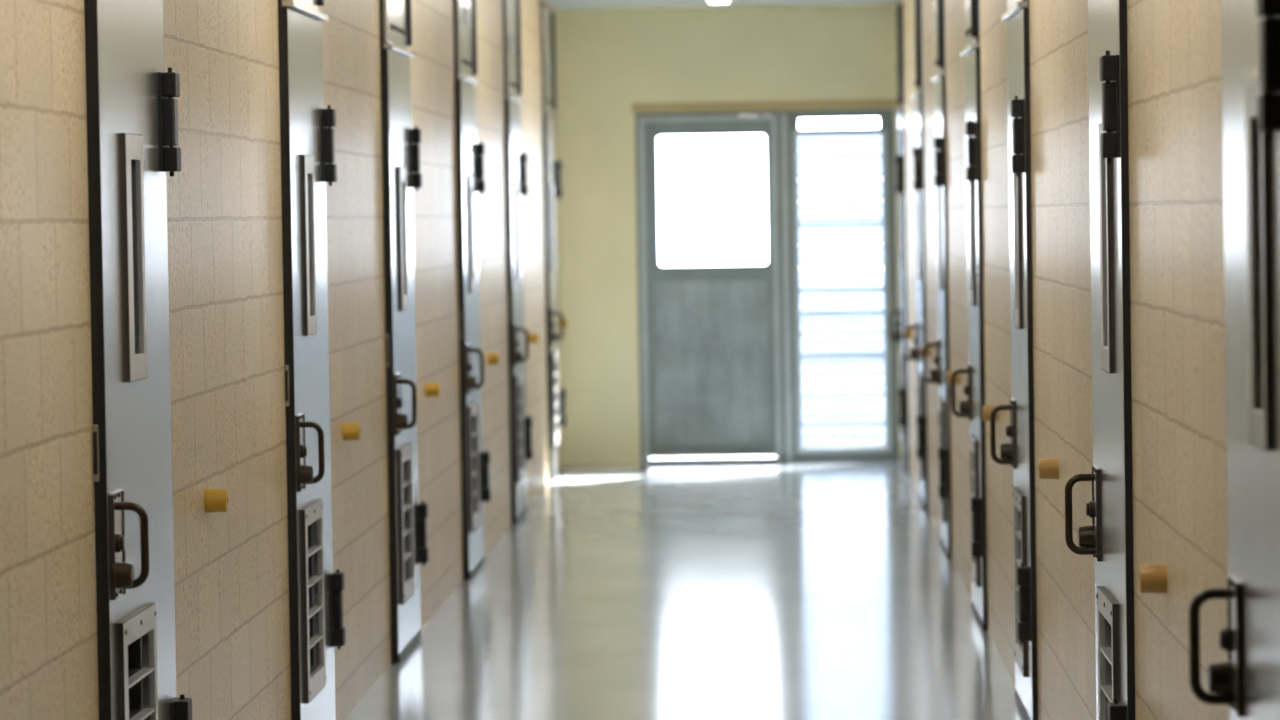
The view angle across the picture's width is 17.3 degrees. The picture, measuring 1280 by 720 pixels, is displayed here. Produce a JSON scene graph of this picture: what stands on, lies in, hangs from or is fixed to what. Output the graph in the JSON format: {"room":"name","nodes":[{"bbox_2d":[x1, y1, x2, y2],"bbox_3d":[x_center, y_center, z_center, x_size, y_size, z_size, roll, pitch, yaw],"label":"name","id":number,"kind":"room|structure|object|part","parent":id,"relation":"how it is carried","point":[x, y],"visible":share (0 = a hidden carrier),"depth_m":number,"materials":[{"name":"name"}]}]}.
{"room":"prison interior","nodes":[
{"label":"prison interior","id":0,"kind":"room"},
{"bbox_2d":[0,0,561,719],"bbox_3d":[-1.064,-0.242,11.506,0.150,2.820,28.930,-1,2,2],"label":"wall","id":1,"kind":"structure","parent":0,"point":[224,203],"depth_m":10.69,"materials":[{"name":"beige tile"}]},
{"bbox_2d":[84,0,191,719],"bbox_3d":[-1.079,-0.128,8.805,0.200,2.780,0.914,-1,2,2],"label":"door","id":2,"kind":"structure","parent":1,"relation":"in","point":[132,123],"depth_m":8.68,"materials":[{"name":"metal"}]},
{"bbox_3d":[-1.125,-0.128,8.814,0.110,2.780,0.900,-1,2,2],"label":"frame","id":3,"kind":"part","parent":2,"relation":"part of","materials":[{"name":"black metal"}]},
{"bbox_3d":[-1.054,0.370,8.462,0.007,0.212,0.122,-1,2,2],"label":"plate","id":4,"kind":"part","parent":2,"relation":"part of","materials":[{"name":"metal"}]},
{"bbox_3d":[-1.034,0.431,8.411,0.037,0.058,0.058,-1,2,2],"label":"lock knob","id":5,"kind":"part","parent":2,"relation":"part of","materials":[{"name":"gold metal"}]},
{"bbox_3d":[-1.020,0.372,8.422,0.070,0.175,0.017,-1,2,2],"label":"handle","id":6,"kind":"part","parent":2,"relation":"part of","materials":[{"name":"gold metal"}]},
{"bbox_3d":[-1.052,-0.214,8.733,0.011,0.509,0.230,-1,2,2],"label":"viewing frame","id":7,"kind":"part","parent":2,"relation":"part of","materials":[{"name":"metal"}]},
{"bbox_3d":[-1.037,0.794,8.703,0.013,0.540,0.440,-1,2,2],"label":"vent frame","id":8,"kind":"part","parent":2,"relation":"part of","materials":[{"name":"metal"}]},
{"bbox_2d":[204,489,228,512],"bbox_3d":[-1.008,0.334,9.987,0.055,0.058,0.058,-1,2,2],"label":"door stop","id":9,"kind":"object","parent":1,"relation":"attached to","point":[215,500],"visible":1,"depth_m":9.96,"materials":[{"name":"gold metal"}]},
{"bbox_2d":[278,0,345,719],"bbox_3d":[-0.971,-0.242,12.041,0.200,2.780,0.914,-1,2,2],"label":"door","id":10,"kind":"structure","parent":1,"relation":"in","point":[316,616],"depth_m":11.89,"materials":[{"name":"metal"}]},
{"bbox_3d":[-1.016,-0.242,12.050,0.110,2.780,0.900,-1,2,2],"label":"frame","id":11,"kind":"part","parent":10,"relation":"part of","materials":[{"name":"grey metal"}]},
{"bbox_3d":[-0.946,0.256,11.698,0.007,0.212,0.122,-1,2,2],"label":"plate","id":12,"kind":"part","parent":10,"relation":"part of","materials":[{"name":"metal"}]},
{"bbox_3d":[-0.973,-1.315,11.963,0.014,0.607,0.794,-1,2,2],"label":"transom panel","id":13,"kind":"part","parent":10,"relation":"part of","materials":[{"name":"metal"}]},
{"bbox_3d":[-0.926,0.317,11.647,0.037,0.058,0.058,-1,2,2],"label":"lock knob","id":14,"kind":"part","parent":10,"relation":"part of","materials":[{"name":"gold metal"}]},
{"bbox_3d":[-0.943,-0.328,11.969,0.011,0.509,0.230,-1,2,2],"label":"viewing frame","id":15,"kind":"part","parent":10,"relation":"part of","materials":[{"name":"metal"}]},
{"bbox_3d":[-0.911,0.258,11.658,0.070,0.175,0.017,-1,2,2],"label":"handle","id":16,"kind":"part","parent":10,"relation":"part of","materials":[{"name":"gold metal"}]},
{"bbox_3d":[-0.928,0.680,11.939,0.013,0.540,0.440,-1,2,2],"label":"vent frame","id":17,"kind":"part","parent":10,"relation":"part of","materials":[{"name":"metal"}]},
{"bbox_2d":[343,422,360,440],"bbox_3d":[-0.902,0.223,13.134,0.055,0.058,0.058,-1,2,2],"label":"door stop","id":18,"kind":"object","parent":1,"relation":"attached to","point":[351,430],"visible":1,"depth_m":13.11,"materials":[{"name":"gold metal"}]},
{"bbox_2d":[379,0,428,663],"bbox_3d":[-0.872,-0.346,14.998,0.200,2.780,0.914,-1,2,2],"label":"door","id":19,"kind":"structure","parent":1,"relation":"in","point":[401,162],"depth_m":14.81,"materials":[{"name":"metal"}]},
{"bbox_3d":[-0.917,-0.346,15.006,0.110,2.780,0.900,-1,2,2],"label":"frame","id":20,"kind":"part","parent":19,"relation":"part of","materials":[{"name":"grey metal"}]},
{"bbox_3d":[-0.873,-1.419,14.920,0.014,0.607,0.794,-1,2,2],"label":"transom panel","id":21,"kind":"part","parent":19,"relation":"part of","materials":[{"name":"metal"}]},
{"bbox_3d":[-0.847,0.151,14.655,0.007,0.212,0.122,-1,2,2],"label":"plate","id":22,"kind":"part","parent":19,"relation":"part of","materials":[{"name":"metal"}]},
{"bbox_3d":[-0.826,0.213,14.604,0.037,0.058,0.058,-1,2,2],"label":"lock knob","id":23,"kind":"part","parent":19,"relation":"part of","materials":[{"name":"black metal"}]},
{"bbox_3d":[-0.844,-0.432,14.926,0.011,0.509,0.230,-1,2,2],"label":"viewing frame","id":24,"kind":"part","parent":19,"relation":"part of","materials":[{"name":"metal"}]},
{"bbox_3d":[-0.812,0.153,14.615,0.070,0.175,0.017,-1,2,2],"label":"handle","id":25,"kind":"part","parent":19,"relation":"part of","materials":[{"name":"black metal"}]},
{"bbox_3d":[-0.829,0.576,14.896,0.013,0.540,0.440,-1,2,2],"label":"vent frame","id":26,"kind":"part","parent":19,"relation":"part of","materials":[{"name":"metal"}]},
{"bbox_2d":[426,382,439,396],"bbox_3d":[-0.799,0.115,16.200,0.055,0.058,0.058,-1,2,2],"label":"door stop","id":27,"kind":"object","parent":1,"relation":"attached to","point":[432,389],"visible":1,"depth_m":16.17,"materials":[{"name":"gold metal"}]},
{"bbox_2d":[453,0,490,580],"bbox_3d":[-0.760,-0.463,18.304,0.200,2.780,0.914,-1,2,2],"label":"door","id":28,"kind":"structure","parent":1,"relation":"in","point":[475,476],"depth_m":18.11,"materials":[{"name":"metal"}]},
{"bbox_3d":[-0.806,-0.462,18.312,0.110,2.780,0.900,-1,2,2],"label":"frame","id":29,"kind":"part","parent":28,"relation":"part of","materials":[{"name":"grey metal"}]},
{"bbox_3d":[-0.762,-1.535,18.226,0.014,0.607,0.794,-1,2,2],"label":"transom panel","id":30,"kind":"part","parent":28,"relation":"part of","materials":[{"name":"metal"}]},
{"bbox_3d":[-0.754,-1.484,18.174,0.004,0.080,0.460,-1,2,2],"label":"vent plate","id":31,"kind":"part","parent":28,"relation":"part of","materials":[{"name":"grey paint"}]},
{"bbox_3d":[-0.736,0.035,17.961,0.007,0.212,0.122,-1,2,2],"label":"plate","id":32,"kind":"part","parent":28,"relation":"part of","materials":[{"name":"metal"}]},
{"bbox_3d":[-0.733,-0.548,18.232,0.011,0.509,0.230,-1,2,2],"label":"viewing frame","id":33,"kind":"part","parent":28,"relation":"part of","materials":[{"name":"metal"}]},
{"bbox_3d":[-0.715,0.097,17.910,0.037,0.058,0.058,-1,2,2],"label":"lock knob","id":34,"kind":"part","parent":28,"relation":"part of","materials":[{"name":"black metal"}]},
{"bbox_3d":[-0.718,0.460,18.202,0.013,0.540,0.440,-1,2,2],"label":"vent frame","id":35,"kind":"part","parent":28,"relation":"part of","materials":[{"name":"metal"}]},
{"bbox_3d":[-0.701,0.037,17.921,0.070,0.175,0.017,-1,2,2],"label":"handle","id":36,"kind":"part","parent":28,"relation":"part of","materials":[{"name":"grey metal"}]},
{"bbox_2d":[488,353,498,364],"bbox_3d":[-0.685,-0.005,19.606,0.055,0.058,0.058,-1,2,2],"label":"door stop","id":37,"kind":"object","parent":1,"relation":"attached to","point":[493,358],"visible":1,"depth_m":19.58,"materials":[{"name":"gold metal"}]},
{"bbox_2d":[502,0,532,524],"bbox_3d":[-0.653,-0.575,21.490,0.200,2.780,0.914,-1,2,2],"label":"door","id":38,"kind":"structure","parent":1,"relation":"in","point":[521,449],"depth_m":21.26,"materials":[{"name":"metal"}]},
{"bbox_3d":[-0.699,-0.575,21.499,0.110,2.780,0.900,-1,2,2],"label":"frame","id":39,"kind":"part","parent":38,"relation":"part of","materials":[{"name":"grey metal"}]},
{"bbox_3d":[-0.655,-1.648,21.412,0.014,0.607,0.794,-1,2,2],"label":"transom panel","id":40,"kind":"part","parent":38,"relation":"part of","materials":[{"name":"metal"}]},
{"bbox_3d":[-0.647,-1.597,21.361,0.004,0.080,0.460,-1,2,2],"label":"vent plate","id":41,"kind":"part","parent":38,"relation":"part of","materials":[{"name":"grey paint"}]},
{"bbox_3d":[-0.626,-0.661,21.418,0.011,0.509,0.230,-1,2,2],"label":"viewing frame","id":42,"kind":"part","parent":38,"relation":"part of","materials":[{"name":"metal"}]},
{"bbox_3d":[-0.608,-0.016,21.096,0.037,0.058,0.058,-1,2,2],"label":"lock knob","id":43,"kind":"part","parent":38,"relation":"part of","materials":[{"name":"black metal"}]},
{"bbox_3d":[-0.611,0.347,21.388,0.013,0.540,0.440,-1,2,2],"label":"vent frame","id":44,"kind":"part","parent":38,"relation":"part of","materials":[{"name":"metal"}]},
{"bbox_3d":[-0.594,-0.075,21.107,0.070,0.175,0.017,-1,2,2],"label":"handle","id":45,"kind":"part","parent":38,"relation":"part of","materials":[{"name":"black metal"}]},
{"bbox_2d":[529,333,538,343],"bbox_3d":[-0.578,-0.117,22.792,0.055,0.058,0.058,-1,2,2],"label":"door stop","id":46,"kind":"object","parent":1,"relation":"attached to","point":[533,337],"visible":0.94,"depth_m":22.77,"materials":[{"name":"gold metal"}]},
{"bbox_2d":[540,4,565,481],"bbox_3d":[-0.540,-0.694,24.866,0.200,2.780,0.914,-1,2,2],"label":"door","id":47,"kind":"structure","parent":1,"relation":"in","point":[556,397],"depth_m":24.58,"materials":[{"name":"metal"}]},
{"bbox_3d":[-0.585,-0.694,24.875,0.110,2.780,0.900,-1,2,2],"label":"frame","id":48,"kind":"part","parent":47,"relation":"part of","materials":[{"name":"grey metal"}]},
{"bbox_3d":[-0.542,-1.767,24.788,0.014,0.607,0.794,-1,2,2],"label":"transom panel","id":49,"kind":"part","parent":47,"relation":"part of","materials":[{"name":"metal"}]},
{"bbox_3d":[-0.534,-1.715,24.737,0.004,0.080,0.460,-1,2,2],"label":"vent plate","id":50,"kind":"part","parent":47,"relation":"part of","materials":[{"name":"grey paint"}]},
{"bbox_3d":[-0.513,-0.780,24.794,0.011,0.509,0.230,-1,2,2],"label":"viewing frame","id":51,"kind":"part","parent":47,"relation":"part of","materials":[{"name":"metal"}]},
{"bbox_3d":[-0.495,-0.135,24.472,0.037,0.058,0.058,-1,2,2],"label":"lock knob","id":52,"kind":"part","parent":47,"relation":"part of","materials":[{"name":"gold metal"}]},
{"bbox_3d":[-0.498,0.229,24.764,0.013,0.540,0.440,-1,2,2],"label":"vent frame","id":53,"kind":"part","parent":47,"relation":"part of","materials":[{"name":"metal"}]},
{"bbox_3d":[-0.481,-0.194,24.483,0.070,0.175,0.017,-1,2,2],"label":"handle","id":54,"kind":"part","parent":47,"relation":"part of","materials":[{"name":"gold metal"}]},
{"bbox_2d":[559,319,566,327],"bbox_3d":[-0.475,-0.225,25.859,0.055,0.058,0.058,-1,2,2],"label":"door stop","id":55,"kind":"object","parent":1,"relation":"attached to","point":[564,320],"visible":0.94,"depth_m":25.83,"materials":[{"name":"gold metal"}]},
{"bbox_2d":[344,461,1025,719],"bbox_3d":[0.089,1.210,11.518,2.412,0.120,29.230,-1,2,2],"label":"floor","id":56,"kind":"structure","parent":0,"point":[826,590],"depth_m":16.23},
{"bbox_2d":[544,0,898,9],"bbox_3d":[0.042,-1.728,11.416,2.412,0.120,29.230,-1,2,2],"label":"ceiling","id":57,"kind":"structure","parent":0,"point":[555,4],"depth_m":25.46,"materials":[{"name":"paint"}]},
{"bbox_2d":[709,0,727,2],"bbox_3d":[0.421,-2.028,22.942,0.110,0.092,1.240,-1,2,2],"label":"ceiling light","id":58,"kind":"object","parent":57,"relation":"attached to","point":[711,1],"visible":1,"depth_m":23.41,"materials":[{"name":"white glass"}]},
{"bbox_2d":[555,3,901,465],"bbox_3d":[0.553,-0.771,25.990,2.412,2.820,0.150,-1,2,2],"label":"wall","id":59,"kind":"structure","parent":0,"point":[608,61],"depth_m":25.91,"materials":[{"name":"yellow paint"}]},
{"bbox_2d":[635,111,785,464],"bbox_3d":[0.443,-0.439,25.963,0.910,2.182,0.135,-1,2,2],"label":"door","id":60,"kind":"structure","parent":59,"relation":"in","point":[712,362],"depth_m":25.95,"materials":[{"name":"grey paint"}]},
{"bbox_3d":[0.441,0.018,25.957,0.696,1.010,0.004,-1,2,2],"label":"kick panel","id":61,"kind":"part","parent":60,"relation":"part of","materials":[{"name":"grey paint"}]},
{"bbox_2d":[632,99,896,112],"bbox_3d":[0.768,-1.565,25.874,1.639,0.060,0.012,-1,2,2],"label":"trim","id":62,"kind":"structure","parent":59,"relation":"attached to","point":[863,103],"depth_m":25.86,"materials":[{"name":"paint"}]},
{"bbox_2d":[781,109,898,462],"bbox_3d":[1.234,-0.456,25.942,0.696,2.172,0.122,-1,2,2],"label":"window","id":63,"kind":"structure","parent":59,"relation":"in","point":[852,303],"depth_m":25.93,"materials":[{"name":"clear glass"}]},
{"bbox_3d":[1.232,-1.326,25.918,0.516,0.128,0.041,-1,2,2],"label":"louvre blade","id":64,"kind":"part","parent":63,"relation":"part of","materials":[{"name":"blue glass"}]},
{"bbox_3d":[1.234,-1.188,25.922,0.516,0.129,0.038,-1,2,2],"label":"louvre blade","id":65,"kind":"part","parent":63,"relation":"part of","materials":[{"name":"blue glass"}]},
{"bbox_3d":[1.237,-1.050,25.927,0.516,0.123,0.057,-1,2,2],"label":"louvre blade","id":66,"kind":"part","parent":63,"relation":"part of","materials":[{"name":"blue glass"}]},
{"bbox_3d":[1.239,-0.912,25.932,0.516,0.128,0.040,-1,2,2],"label":"louvre blade","id":67,"kind":"part","parent":63,"relation":"part of","materials":[{"name":"blue glass"}]},
{"bbox_3d":[1.241,-0.774,25.937,0.516,0.130,0.034,-1,2,2],"label":"louvre blade","id":68,"kind":"part","parent":63,"relation":"part of","materials":[{"name":"blue glass"}]},
{"bbox_3d":[1.243,-0.636,25.942,0.516,0.124,0.054,-1,2,2],"label":"louvre blade","id":69,"kind":"part","parent":63,"relation":"part of","materials":[{"name":"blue glass"}]},
{"bbox_3d":[1.246,-0.498,25.946,0.516,0.123,0.057,-1,2,2],"label":"louvre blade","id":70,"kind":"part","parent":63,"relation":"part of","materials":[{"name":"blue glass"}]},
{"bbox_3d":[1.248,-0.360,25.951,0.516,0.128,0.041,-1,2,2],"label":"louvre blade","id":71,"kind":"part","parent":63,"relation":"part of","materials":[{"name":"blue glass"}]},
{"bbox_3d":[1.250,-0.222,25.956,0.516,0.125,0.052,-1,2,2],"label":"louvre blade","id":72,"kind":"part","parent":63,"relation":"part of","materials":[{"name":"blue glass"}]},
{"bbox_3d":[1.252,-0.084,25.961,0.516,0.127,0.046,-1,2,2],"label":"louvre blade","id":73,"kind":"part","parent":63,"relation":"part of","materials":[{"name":"blue glass"}]},
{"bbox_3d":[1.254,0.054,25.965,0.516,0.127,0.046,-1,2,2],"label":"louvre blade","id":74,"kind":"part","parent":63,"relation":"part of","materials":[{"name":"blue glass"}]},
{"bbox_3d":[1.257,0.192,25.970,0.516,0.123,0.057,-1,2,2],"label":"louvre blade","id":75,"kind":"part","parent":63,"relation":"part of","materials":[{"name":"blue glass"}]},
{"bbox_3d":[1.259,0.330,25.975,0.516,0.123,0.056,-1,2,2],"label":"louvre blade","id":76,"kind":"part","parent":63,"relation":"part of","materials":[{"name":"blue glass"}]},
{"bbox_3d":[1.261,0.468,25.980,0.516,0.126,0.049,-1,2,2],"label":"louvre blade","id":77,"kind":"part","parent":63,"relation":"part of","materials":[{"name":"blue glass"}]},
{"bbox_2d":[897,0,1229,719],"bbox_3d":[1.196,-0.276,11.429,0.150,2.820,28.930,-1,2,2],"label":"wall","id":78,"kind":"structure","parent":0,"point":[1176,178],"depth_m":10.35,"materials":[{"name":"beige tile"}]},
{"bbox_2d":[888,1,908,470],"bbox_3d":[1.590,-0.742,25.268,0.192,2.780,0.914,-1,2,2],"label":"door","id":79,"kind":"structure","parent":78,"relation":"in","point":[900,158],"depth_m":24.86,"materials":[{"name":"metal"}]},
{"bbox_3d":[1.550,-0.206,25.616,0.070,0.187,0.017,-1,2,2],"label":"handle","id":80,"kind":"part","parent":79,"relation":"part of","materials":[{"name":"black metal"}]},
{"bbox_3d":[1.566,-0.154,25.631,0.037,0.058,0.058,-1,2,2],"label":"lock knob","id":81,"kind":"part","parent":79,"relation":"part of","materials":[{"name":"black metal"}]},
{"bbox_3d":[1.559,-0.809,25.164,0.011,0.542,0.230,-1,2,2],"label":"viewing frame","id":82,"kind":"part","parent":79,"relation":"part of","materials":[{"name":"metal"}]},
{"bbox_3d":[1.562,-1.817,25.270,0.014,0.607,0.794,-1,2,2],"label":"transom panel","id":83,"kind":"part","parent":79,"relation":"part of","materials":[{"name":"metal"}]},
{"bbox_3d":[1.577,0.231,25.282,0.013,0.540,0.440,-1,2,2],"label":"vent frame","id":84,"kind":"part","parent":79,"relation":"part of","materials":[{"name":"metal"}]},
{"bbox_3d":[1.635,-0.743,25.259,0.100,2.780,0.900,-1,2,2],"label":"frame","id":85,"kind":"part","parent":79,"relation":"part of","materials":[{"name":"grey metal"}]},
{"bbox_2d":[903,328,911,338],"bbox_3d":[1.523,-0.150,23.872,0.055,0.058,0.058,-1,2,2],"label":"door stop","id":86,"kind":"object","parent":78,"relation":"attached to","point":[909,331],"visible":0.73,"depth_m":23.84,"materials":[{"name":"orange plastic"}]},
{"bbox_2d":[904,0,927,509],"bbox_3d":[1.481,-0.627,22.012,0.192,2.780,0.914,-1,2,2],"label":"door","id":87,"kind":"structure","parent":78,"relation":"in","point":[919,340],"depth_m":21.62,"materials":[{"name":"metal"}]},
{"bbox_3d":[1.440,-0.091,22.360,0.070,0.187,0.017,-1,2,2],"label":"handle","id":88,"kind":"part","parent":87,"relation":"part of","materials":[{"name":"gold metal"}]},
{"bbox_3d":[1.456,-0.039,22.375,0.037,0.058,0.058,-1,2,2],"label":"lock knob","id":89,"kind":"part","parent":87,"relation":"part of","materials":[{"name":"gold metal"}]},
{"bbox_3d":[1.446,-1.655,22.069,0.004,0.080,0.460,-1,2,2],"label":"vent plate","id":90,"kind":"part","parent":87,"relation":"part of","materials":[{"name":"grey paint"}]},
{"bbox_3d":[1.450,-0.694,21.908,0.011,0.542,0.230,-1,2,2],"label":"viewing frame","id":91,"kind":"part","parent":87,"relation":"part of","materials":[{"name":"metal"}]},
{"bbox_3d":[1.453,-1.702,22.014,0.014,0.607,0.794,-1,2,2],"label":"transom panel","id":92,"kind":"part","parent":87,"relation":"part of","materials":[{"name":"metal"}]},
{"bbox_3d":[1.468,0.346,22.026,0.013,0.540,0.440,-1,2,2],"label":"vent frame","id":93,"kind":"part","parent":87,"relation":"part of","materials":[{"name":"metal"}]},
{"bbox_3d":[1.526,-0.628,22.003,0.100,2.780,0.900,-1,2,2],"label":"frame","id":94,"kind":"part","parent":87,"relation":"part of","materials":[{"name":"grey metal"}]},
{"bbox_2d":[920,345,930,356],"bbox_3d":[1.422,-0.045,20.875,0.055,0.058,0.058,-1,2,2],"label":"door stop","id":95,"kind":"object","parent":78,"relation":"attached to","point":[928,351],"visible":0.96,"depth_m":20.85,"materials":[{"name":"orange plastic"}]},
{"bbox_2d":[923,0,951,557],"bbox_3d":[1.380,-0.522,19.015,0.192,2.780,0.914,-1,2,2],"label":"door","id":96,"kind":"structure","parent":78,"relation":"in","point":[938,375],"depth_m":18.63,"materials":[{"name":"metal"}]},
{"bbox_3d":[1.340,0.014,19.363,0.070,0.187,0.017,-1,2,2],"label":"handle","id":97,"kind":"part","parent":96,"relation":"part of","materials":[{"name":"gold metal"}]},
{"bbox_3d":[1.356,0.066,19.379,0.037,0.058,0.058,-1,2,2],"label":"lock knob","id":98,"kind":"part","parent":96,"relation":"part of","materials":[{"name":"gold metal"}]},
{"bbox_3d":[1.346,-1.549,19.073,0.004,0.080,0.460,-1,2,2],"label":"vent plate","id":99,"kind":"part","parent":96,"relation":"part of","materials":[{"name":"grey paint"}]},
{"bbox_3d":[1.349,-0.589,18.911,0.011,0.542,0.230,-1,2,2],"label":"viewing frame","id":100,"kind":"part","parent":96,"relation":"part of","materials":[{"name":"metal"}]},
{"bbox_3d":[1.352,-1.597,19.018,0.014,0.607,0.794,-1,2,2],"label":"transom panel","id":101,"kind":"part","parent":96,"relation":"part of","materials":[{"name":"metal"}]},
{"bbox_3d":[1.367,0.452,19.029,0.013,0.540,0.440,-1,2,2],"label":"vent frame","id":102,"kind":"part","parent":96,"relation":"part of","materials":[{"name":"metal"}]},
{"bbox_3d":[1.426,-0.522,19.006,0.100,2.780,0.900,-1,2,2],"label":"frame","id":103,"kind":"part","parent":96,"relation":"part of","materials":[{"name":"grey metal"}]},
{"bbox_2d":[947,371,959,383],"bbox_3d":[1.310,0.073,17.529,0.055,0.058,0.058,-1,2,2],"label":"door stop","id":104,"kind":"object","parent":78,"relation":"attached to","point":[949,373],"visible":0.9,"depth_m":17.50,"materials":[{"name":"orange plastic"}]},
{"bbox_2d":[951,0,987,630],"bbox_3d":[1.272,-0.408,15.799,0.192,2.780,0.914,-1,2,2],"label":"door","id":105,"kind":"structure","parent":78,"relation":"in","point":[972,408],"depth_m":15.49,"materials":[{"name":"metal"}]},
{"bbox_3d":[1.232,0.128,16.147,0.070,0.187,0.017,-1,2,2],"label":"handle","id":106,"kind":"part","parent":105,"relation":"part of","materials":[{"name":"black metal"}]},
{"bbox_3d":[1.248,0.180,16.163,0.037,0.058,0.058,-1,2,2],"label":"lock knob","id":107,"kind":"part","parent":105,"relation":"part of","materials":[{"name":"black metal"}]},
{"bbox_3d":[1.241,-0.475,15.695,0.011,0.542,0.230,-1,2,2],"label":"viewing frame","id":108,"kind":"part","parent":105,"relation":"part of","materials":[{"name":"metal"}]},
{"bbox_3d":[1.244,-1.483,15.802,0.014,0.607,0.794,-1,2,2],"label":"transom panel","id":109,"kind":"part","parent":105,"relation":"part of","materials":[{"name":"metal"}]},
{"bbox_3d":[1.260,0.565,15.813,0.013,0.540,0.440,-1,2,2],"label":"vent frame","id":110,"kind":"part","parent":105,"relation":"part of","materials":[{"name":"metal"}]},
{"bbox_3d":[1.318,-0.409,15.790,0.100,2.780,0.900,-1,2,2],"label":"frame","id":111,"kind":"part","parent":105,"relation":"part of","materials":[{"name":"grey metal"}]},
{"bbox_2d":[983,405,997,420],"bbox_3d":[1.206,0.182,14.433,0.055,0.058,0.058,-1,2,2],"label":"door stop","id":112,"kind":"object","parent":78,"relation":"attached to","point":[987,409],"visible":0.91,"depth_m":14.41,"materials":[{"name":"orange plastic"}]},
{"bbox_2d":[990,0,1037,719],"bbox_3d":[1.171,-0.302,12.783,0.192,2.780,0.914,-1,2,2],"label":"door","id":113,"kind":"structure","parent":78,"relation":"in","point":[1019,453],"depth_m":12.53,"materials":[{"name":"metal"}]},
{"bbox_3d":[1.130,0.234,13.131,0.070,0.187,0.017,-1,2,2],"label":"handle","id":114,"kind":"part","parent":113,"relation":"part of","materials":[{"name":"black metal"}]},
{"bbox_3d":[1.146,0.286,13.146,0.037,0.058,0.058,-1,2,2],"label":"lock knob","id":115,"kind":"part","parent":113,"relation":"part of","materials":[{"name":"black metal"}]},
{"bbox_3d":[1.165,0.228,13.090,0.007,0.212,0.122,-1,2,2],"label":"plate","id":116,"kind":"part","parent":113,"relation":"part of","materials":[{"name":"metal"}]},
{"bbox_3d":[1.140,-0.369,12.679,0.011,0.542,0.230,-1,2,2],"label":"viewing frame","id":117,"kind":"part","parent":113,"relation":"part of","materials":[{"name":"metal"}]},
{"bbox_3d":[1.143,-1.377,12.785,0.014,0.607,0.794,-1,2,2],"label":"transom panel","id":118,"kind":"part","parent":113,"relation":"part of","materials":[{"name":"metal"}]},
{"bbox_3d":[1.158,0.671,12.797,0.013,0.540,0.440,-1,2,2],"label":"vent frame","id":119,"kind":"part","parent":113,"relation":"part of","materials":[{"name":"metal"}]},
{"bbox_3d":[1.216,-0.303,12.774,0.100,2.780,0.900,-1,2,2],"label":"frame","id":120,"kind":"part","parent":113,"relation":"part of","materials":[{"name":"grey metal"}]},
{"bbox_2d":[1038,458,1058,478],"bbox_3d":[1.101,0.292,11.307,0.055,0.058,0.058,-1,2,2],"label":"door stop","id":121,"kind":"object","parent":78,"relation":"attached to","point":[1048,468],"visible":1,"depth_m":11.28,"materials":[{"name":"orange plastic"}]},
{"bbox_2d":[1065,0,1135,719],"bbox_3d":[1.055,-0.180,9.327,0.192,2.780,0.914,-1,2,2],"label":"door","id":122,"kind":"structure","parent":78,"relation":"in","point":[1109,538],"depth_m":9.12,"materials":[{"name":"metal"}]},
{"bbox_3d":[1.014,0.355,9.675,0.070,0.187,0.017,-1,2,2],"label":"handle","id":123,"kind":"part","parent":122,"relation":"part of","materials":[{"name":"black metal"}]},
{"bbox_3d":[1.030,0.408,9.690,0.037,0.058,0.058,-1,2,2],"label":"lock knob","id":124,"kind":"part","parent":122,"relation":"part of","materials":[{"name":"black metal"}]},
{"bbox_3d":[1.049,0.349,9.634,0.007,0.212,0.122,-1,2,2],"label":"plate","id":125,"kind":"part","parent":122,"relation":"part of","materials":[{"name":"metal"}]},
{"bbox_3d":[1.024,-0.247,9.223,0.011,0.542,0.230,-1,2,2],"label":"viewing frame","id":126,"kind":"part","parent":122,"relation":"part of","materials":[{"name":"metal"}]},
{"bbox_3d":[1.042,0.793,9.341,0.013,0.540,0.440,-1,2,2],"label":"vent frame","id":127,"kind":"part","parent":122,"relation":"part of","materials":[{"name":"metal"}]},
{"bbox_3d":[1.100,-0.181,9.318,0.100,2.780,0.900,-1,2,2],"label":"frame","id":128,"kind":"part","parent":122,"relation":"part of","materials":[{"name":"black metal"}]},
{"bbox_2d":[1138,564,1166,592],"bbox_3d":[0.995,0.424,8.141,0.055,0.058,0.058,-1,2,2],"label":"door stop","id":129,"kind":"object","parent":78,"relation":"attached to","point":[1152,578],"visible":1,"depth_m":8.12,"materials":[{"name":"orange plastic"}]},
{"bbox_2d":[1189,0,1279,719],"bbox_3d":[0.956,-0.077,6.380,0.192,2.780,0.914,-1,2,2],"label":"door","id":130,"kind":"structure","parent":78,"relation":"in","point":[1249,682],"depth_m":6.41,"materials":[{"name":"metal"}]},
{"bbox_3d":[0.915,0.459,6.728,0.070,0.187,0.017,-1,2,2],"label":"handle","id":131,"kind":"part","parent":130,"relation":"part of","materials":[{"name":"black metal"}]},
{"bbox_3d":[0.931,0.512,6.744,0.037,0.058,0.058,-1,2,2],"label":"lock knob","id":132,"kind":"part","parent":130,"relation":"part of","materials":[{"name":"black metal"}]},
{"bbox_3d":[0.950,0.453,6.688,0.007,0.212,0.122,-1,2,2],"label":"plate","id":133,"kind":"part","parent":130,"relation":"part of","materials":[{"name":"metal"}]},
{"bbox_3d":[0.925,-0.143,6.276,0.011,0.542,0.230,-1,2,2],"label":"viewing frame","id":134,"kind":"part","parent":130,"relation":"part of","materials":[{"name":"metal"}]},
{"label":"outside","id":135,"kind":"structure","parent":0,"visible":0},
{"bbox_2d":[801,335,884,424],"bbox_3d":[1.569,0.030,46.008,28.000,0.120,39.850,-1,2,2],"label":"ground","id":136,"kind":"structure","parent":135,"point":[822,335],"depth_m":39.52,"materials":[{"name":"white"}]},
{"bbox_2d":[649,455,776,458],"bbox_3d":[0.942,0.663,27.329,6.000,0.090,2.450,-1,2,2],"label":"step","id":137,"kind":"structure","parent":136,"relation":"on","point":[771,455],"depth_m":27.23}
]}

